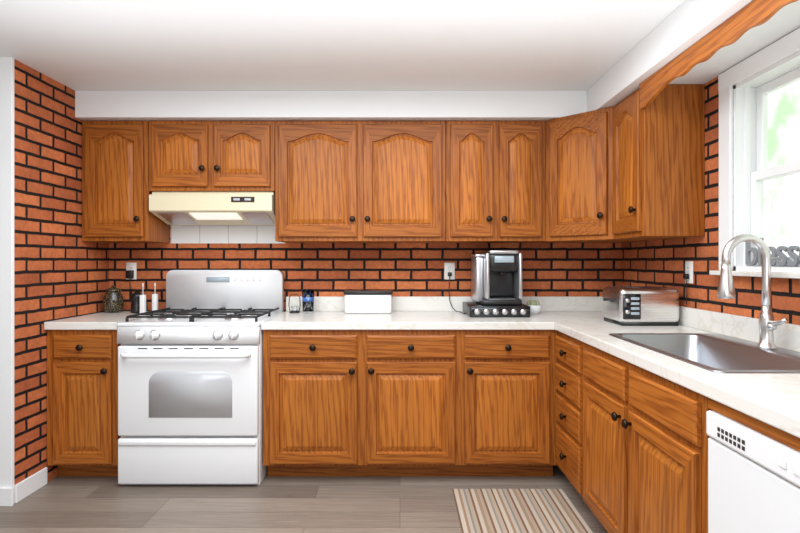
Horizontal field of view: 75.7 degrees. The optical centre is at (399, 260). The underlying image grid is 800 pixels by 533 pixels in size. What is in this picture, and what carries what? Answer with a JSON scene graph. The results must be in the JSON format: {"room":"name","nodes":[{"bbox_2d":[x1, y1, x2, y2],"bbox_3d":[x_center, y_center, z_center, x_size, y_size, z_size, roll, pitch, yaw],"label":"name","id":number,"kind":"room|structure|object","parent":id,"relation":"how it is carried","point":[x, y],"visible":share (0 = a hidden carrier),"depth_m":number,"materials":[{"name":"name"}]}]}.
{"room":"kitchen","nodes":[
{"label":"kitchen","id":0,"kind":"room"},
{"bbox_2d":[0,57,108,486],"bbox_3d":[-2.073,0.104,3.102,0.144,2.310,0.896,0,0,0],"label":"wall","id":1,"kind":"structure","parent":0,"point":[53,266],"depth_m":2.83,"materials":[{"name":"brick"}]},
{"bbox_2d":[0,467,46,505],"bbox_3d":[-2.070,1.212,2.775,0.161,0.095,0.270,0,0,0],"label":"baseboard","id":2,"kind":"structure","parent":1,"relation":"attached to","point":[21,490],"depth_m":2.72,"materials":[{"name":"white wood"}]},
{"bbox_2d":[44,311,149,329],"bbox_3d":[-1.798,0.366,3.221,0.411,0.044,0.653,0,0,0],"label":"countertop","id":3,"kind":"structure","parent":1,"relation":"attached to","point":[102,320],"depth_m":2.90,"materials":[{"name":"stone"}]},
{"bbox_2d":[102,285,123,312],"bbox_3d":[-1.915,0.253,3.440,0.127,0.181,0.127,0,0,0],"label":"jar","id":4,"kind":"object","parent":3,"relation":"on","point":[113,300],"visible":1,"depth_m":3.40,"materials":[{"name":"ceramic"}]},
{"bbox_2d":[130,288,143,312],"bbox_3d":[-1.744,0.259,3.420,0.086,0.168,0.084,0,0,0],"label":"pepper mill","id":5,"kind":"object","parent":3,"relation":"on","point":[135,299],"visible":0.67,"depth_m":3.39,"materials":[{"name":"black plastic"}]},
{"bbox_2d":[140,283,145,312],"bbox_3d":[-1.662,0.244,3.330,0.032,0.199,0.032,0,0,0],"label":"dispenser","id":6,"kind":"object","parent":3,"relation":"on","point":[143,302],"depth_m":3.31,"materials":[{"name":"white plastic"}]},
{"bbox_2d":[152,283,157,310],"bbox_3d":[-1.622,0.244,3.410,0.032,0.199,0.032,0,0,0],"label":"dispenser","id":7,"kind":"object","parent":3,"relation":"on","point":[154,296],"depth_m":3.39,"materials":[{"name":"white plastic"}]},
{"bbox_2d":[0,465,607,532],"bbox_3d":[-1.037,1.259,0.475,5.126,0.001,6.150,0,0,0],"label":"floor","id":8,"kind":"structure","parent":0,"point":[280,504],"depth_m":2.65,"materials":[{"name":"wood"}]},
{"bbox_2d":[47,330,120,475],"bbox_3d":[-1.800,0.824,3.207,0.404,0.870,0.682,0,0,0],"label":"base cabinet","id":9,"kind":"object","parent":8,"relation":"on","point":[83,436],"visible":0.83,"depth_m":2.90,"materials":[{"name":"brown wood"}]},
{"bbox_2d":[117,270,283,484],"bbox_3d":[-1.179,0.660,3.154,0.792,1.198,0.733,0,0,0],"label":"stove","id":10,"kind":"object","parent":8,"relation":"on","point":[190,383],"visible":0.98,"depth_m":2.85,"materials":[{"name":"white metal"}]},
{"bbox_2d":[263,330,462,475],"bbox_3d":[-0.219,0.824,3.223,1.113,0.870,0.649,0,0,0],"label":"base cabinet","id":11,"kind":"object","parent":8,"relation":"on","point":[408,402],"depth_m":2.90,"materials":[{"name":"brown wood"}]},
{"bbox_2d":[463,330,557,475],"bbox_3d":[0.616,0.824,3.223,0.557,0.870,0.649,0,0,0],"label":"base cabinet","id":12,"kind":"object","parent":8,"relation":"on","point":[509,390],"depth_m":2.90,"materials":[{"name":"brown wood"}]},
{"bbox_2d":[452,489,593,532],"bbox_3d":[0.590,1.255,1.865,0.607,0.008,1.930,0,0,0],"label":"rug","id":13,"kind":"object","parent":8,"relation":"on","point":[517,511],"visible":1,"depth_m":2.57,"materials":[{"name":"beige fabric"}]},
{"bbox_2d":[555,331,574,486],"bbox_3d":[1.199,0.824,2.719,0.649,0.870,0.482,0,0,0],"label":"base cabinet","id":14,"kind":"object","parent":8,"relation":"on","point":[564,344],"depth_m":2.72,"materials":[{"name":"brown wood"}]},
{"bbox_2d":[575,339,686,532],"bbox_3d":[1.199,0.824,1.996,0.649,0.870,0.996,0,0,0],"label":"base cabinet","id":15,"kind":"object","parent":8,"relation":"on","point":[631,448],"depth_m":1.97,"materials":[{"name":"brown wood"}]},
{"bbox_2d":[687,388,799,532],"bbox_3d":[1.199,0.824,1.195,0.649,0.870,0.666,0,0,0],"label":"base cabinet","id":16,"kind":"object","parent":8,"relation":"on","point":[698,404],"depth_m":1.53,"materials":[{"name":"brown wood"}]},
{"bbox_2d":[706,410,799,532],"bbox_3d":[1.187,0.844,1.188,0.618,0.830,0.597,0,0,0],"label":"dishwasher","id":17,"kind":"object","parent":8,"relation":"on","point":[753,481],"visible":0.96,"depth_m":1.31,"materials":[{"name":"white metal"}]},
{"bbox_2d":[0,0,685,90],"bbox_3d":[-1.037,-1.051,0.475,5.126,0.001,6.150,0,0,0],"label":"ceiling","id":18,"kind":"structure","parent":0,"point":[330,45],"depth_m":2.48,"materials":[{"name":"white paint"}]},
{"bbox_2d":[109,225,620,311],"bbox_3d":[-1.037,0.104,3.550,5.126,2.310,0.001,0,0,0],"label":"wall","id":19,"kind":"structure","parent":0,"point":[417,269],"depth_m":3.55,"materials":[{"name":"brick"}]},
{"bbox_2d":[82,121,169,242],"bbox_3d":[-1.795,-0.504,3.385,0.418,0.758,0.325,0,0,0],"label":"upper cabinet","id":20,"kind":"object","parent":19,"relation":"attached to","point":[115,198],"depth_m":3.22,"materials":[{"name":"brown wood"}]},
{"bbox_2d":[126,263,136,303],"bbox_3d":[-1.850,0.174,3.529,0.072,0.326,0.040,0,0,0],"label":"electrical outlet","id":21,"kind":"object","parent":19,"relation":"attached to","point":[131,270],"visible":0.92,"depth_m":3.54,"materials":[{"name":"white plastic"}]},
{"bbox_2d":[146,121,273,191],"bbox_3d":[-1.185,-0.662,3.385,0.792,0.442,0.325,0,0,0],"label":"upper cabinet","id":22,"kind":"object","parent":19,"relation":"attached to","point":[182,156],"depth_m":3.22,"materials":[{"name":"brown wood"}]},
{"bbox_2d":[149,192,274,224],"bbox_3d":[-1.186,-0.343,3.376,0.768,0.193,0.325,0,0,0],"label":"range hood","id":23,"kind":"object","parent":22,"relation":"attached to","point":[213,208],"visible":0.98,"depth_m":3.23,"materials":[{"name":"beige metal"}]},
{"bbox_2d":[171,225,283,242],"bbox_3d":[-1.185,-0.291,3.547,0.790,0.340,0.001,0,0,0],"label":"tile strip","id":24,"kind":"object","parent":19,"relation":"attached to","point":[222,233],"visible":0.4,"depth_m":3.55,"materials":[{"name":"white tile"}]},
{"bbox_2d":[274,121,449,242],"bbox_3d":[-0.248,-0.504,3.385,1.075,0.758,0.325,0,0,0],"label":"upper cabinet","id":25,"kind":"object","parent":19,"relation":"attached to","point":[335,181],"depth_m":3.22,"materials":[{"name":"brown wood"}]},
{"bbox_2d":[261,296,551,329],"bbox_3d":[0.033,0.316,3.219,1.629,0.144,0.658,0,0,0],"label":"countertop","id":26,"kind":"structure","parent":19,"relation":"attached to","point":[408,312],"depth_m":3.08,"materials":[{"name":"stone"}]},
{"bbox_2d":[288,293,300,312],"bbox_3d":[-0.700,0.279,3.420,0.082,0.128,0.072,0,0,0],"label":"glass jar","id":27,"kind":"object","parent":26,"relation":"on","point":[294,309],"visible":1,"depth_m":3.41,"materials":[{"name":"clear glass"}]},
{"bbox_2d":[302,290,313,312],"bbox_3d":[-0.608,0.268,3.410,0.082,0.150,0.082,0,0,0],"label":"glass tumbler","id":28,"kind":"object","parent":26,"relation":"on","point":[307,301],"visible":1,"depth_m":3.38,"materials":[{"name":"blue glass"}]},
{"bbox_2d":[343,290,392,313],"bbox_3d":[-0.208,0.269,3.422,0.319,0.148,0.157,0,0,0],"label":"food container","id":29,"kind":"object","parent":26,"relation":"on","point":[368,301],"visible":0.98,"depth_m":3.35,"materials":[{"name":"white plastic"}]},
{"bbox_2d":[463,302,529,316],"bbox_3d":[0.610,0.309,3.314,0.370,0.068,0.372,0,0,0],"label":"pod drawer","id":30,"kind":"object","parent":26,"relation":"on","point":[473,309],"visible":0.98,"depth_m":3.13,"materials":[{"name":"black plastic"}]},
{"bbox_2d":[471,250,522,304],"bbox_3d":[0.616,0.104,3.320,0.280,0.341,0.310,0,0,0],"label":"coffee maker","id":31,"kind":"object","parent":30,"relation":"on","point":[496,277],"visible":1,"depth_m":3.22,"materials":[{"name":"silver plastic"}]},
{"bbox_2d":[525,300,542,314],"bbox_3d":[0.865,0.298,3.330,0.112,0.090,0.112,0,0,0],"label":"succulent bowl","id":32,"kind":"object","parent":26,"relation":"on","point":[535,307],"visible":0.88,"depth_m":3.29,"materials":[{"name":"white ceramic"}]},
{"bbox_2d":[444,263,464,313],"bbox_3d":[0.363,0.177,3.429,0.116,0.331,0.240,0,0,0],"label":"electrical outlet","id":33,"kind":"object","parent":19,"relation":"attached to","point":[449,271],"visible":1,"depth_m":3.54,"materials":[{"name":"white plastic"}]},
{"bbox_2d":[450,121,545,242],"bbox_3d":[0.602,-0.504,3.385,0.625,0.758,0.325,0,0,0],"label":"upper cabinet","id":34,"kind":"object","parent":19,"relation":"attached to","point":[498,168],"depth_m":3.22,"materials":[{"name":"brown wood"}]},
{"bbox_2d":[546,107,649,242],"bbox_3d":[1.220,-0.504,3.244,0.608,0.758,0.608,0,0,0],"label":"upper cabinet","id":35,"kind":"object","parent":19,"relation":"attached to","point":[577,145],"depth_m":3.07,"materials":[{"name":"brown wood"}]},
{"bbox_2d":[75,0,799,120],"bbox_3d":[-0.239,-0.968,0.479,3.527,0.164,6.138,0,0,0],"label":"soffit","id":36,"kind":"structure","parent":0,"point":[683,26],"depth_m":3.17,"materials":[{"name":"white paint"}]},
{"bbox_2d":[639,0,797,108],"bbox_3d":[1.206,-0.822,0.987,0.018,0.125,3.174,0,0,0],"label":"window valance","id":37,"kind":"object","parent":36,"relation":"attached to","point":[734,28],"visible":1,"depth_m":1.99,"materials":[{"name":"brown wood"}]},
{"bbox_2d":[621,53,799,324],"bbox_3d":[1.526,0.104,0.475,0.001,2.310,6.150,0,0,0],"label":"wall","id":38,"kind":"structure","parent":0,"point":[659,263],"depth_m":2.55,"materials":[{"name":"brick"}]},
{"bbox_2d":[610,84,704,239],"bbox_3d":[1.362,-0.504,2.757,0.324,0.758,0.363,0,0,0],"label":"upper cabinet","id":39,"kind":"object","parent":38,"relation":"attached to","point":[626,169],"depth_m":2.58,"materials":[{"name":"brown wood"}]},
{"bbox_2d":[544,296,799,437],"bbox_3d":[1.196,0.316,1.889,0.658,0.144,3.318,0,0,0],"label":"countertop","id":40,"kind":"structure","parent":38,"relation":"attached to","point":[772,399],"depth_m":1.95,"materials":[{"name":"stone"}]},
{"bbox_2d":[603,286,678,325],"bbox_3d":[1.315,0.243,2.842,0.340,0.200,0.286,0,0,0],"label":"toaster","id":41,"kind":"object","parent":40,"relation":"on","point":[640,306],"visible":1,"depth_m":2.72,"materials":[{"name":"silver metal"}]},
{"bbox_2d":[609,333,799,372],"bbox_3d":[1.225,0.439,1.995,0.512,0.201,0.840,0,0,0],"label":"sink","id":42,"kind":"object","parent":40,"relation":"in","point":[717,353],"visible":0.4,"depth_m":2.16,"materials":[{"name":"silver metal"}]},
{"bbox_2d":[717,234,787,348],"bbox_3d":[1.343,0.116,1.960,0.229,0.442,0.149,0,0,0],"label":"faucet","id":43,"kind":"object","parent":40,"relation":"on","point":[768,324],"visible":1,"depth_m":1.98,"materials":[{"name":"silver metal"}]},
{"bbox_2d":[683,261,692,303],"bbox_3d":[1.510,0.114,2.710,0.030,0.226,0.072,0,0,0],"label":"electrical outlet","id":44,"kind":"object","parent":38,"relation":"attached to","point":[688,276],"visible":0.98,"depth_m":2.70,"materials":[{"name":"white plastic"}]},
{"bbox_2d":[709,28,799,278],"bbox_3d":[1.566,-0.407,1.875,0.180,0.947,1.170,0,0,0],"label":"window","id":45,"kind":"structure","parent":38,"relation":"in","point":[781,211],"depth_m":2.30,"materials":[{"name":"white wood"}]},
{"bbox_2d":[745,238,799,265],"bbox_3d":[1.556,-0.039,2.081,0.014,0.119,0.459,0,0,0],"label":"sign","id":46,"kind":"object","parent":45,"relation":"on","point":[757,257],"visible":0.83,"depth_m":2.12,"materials":[{"name":"grey metal"}]}
]}

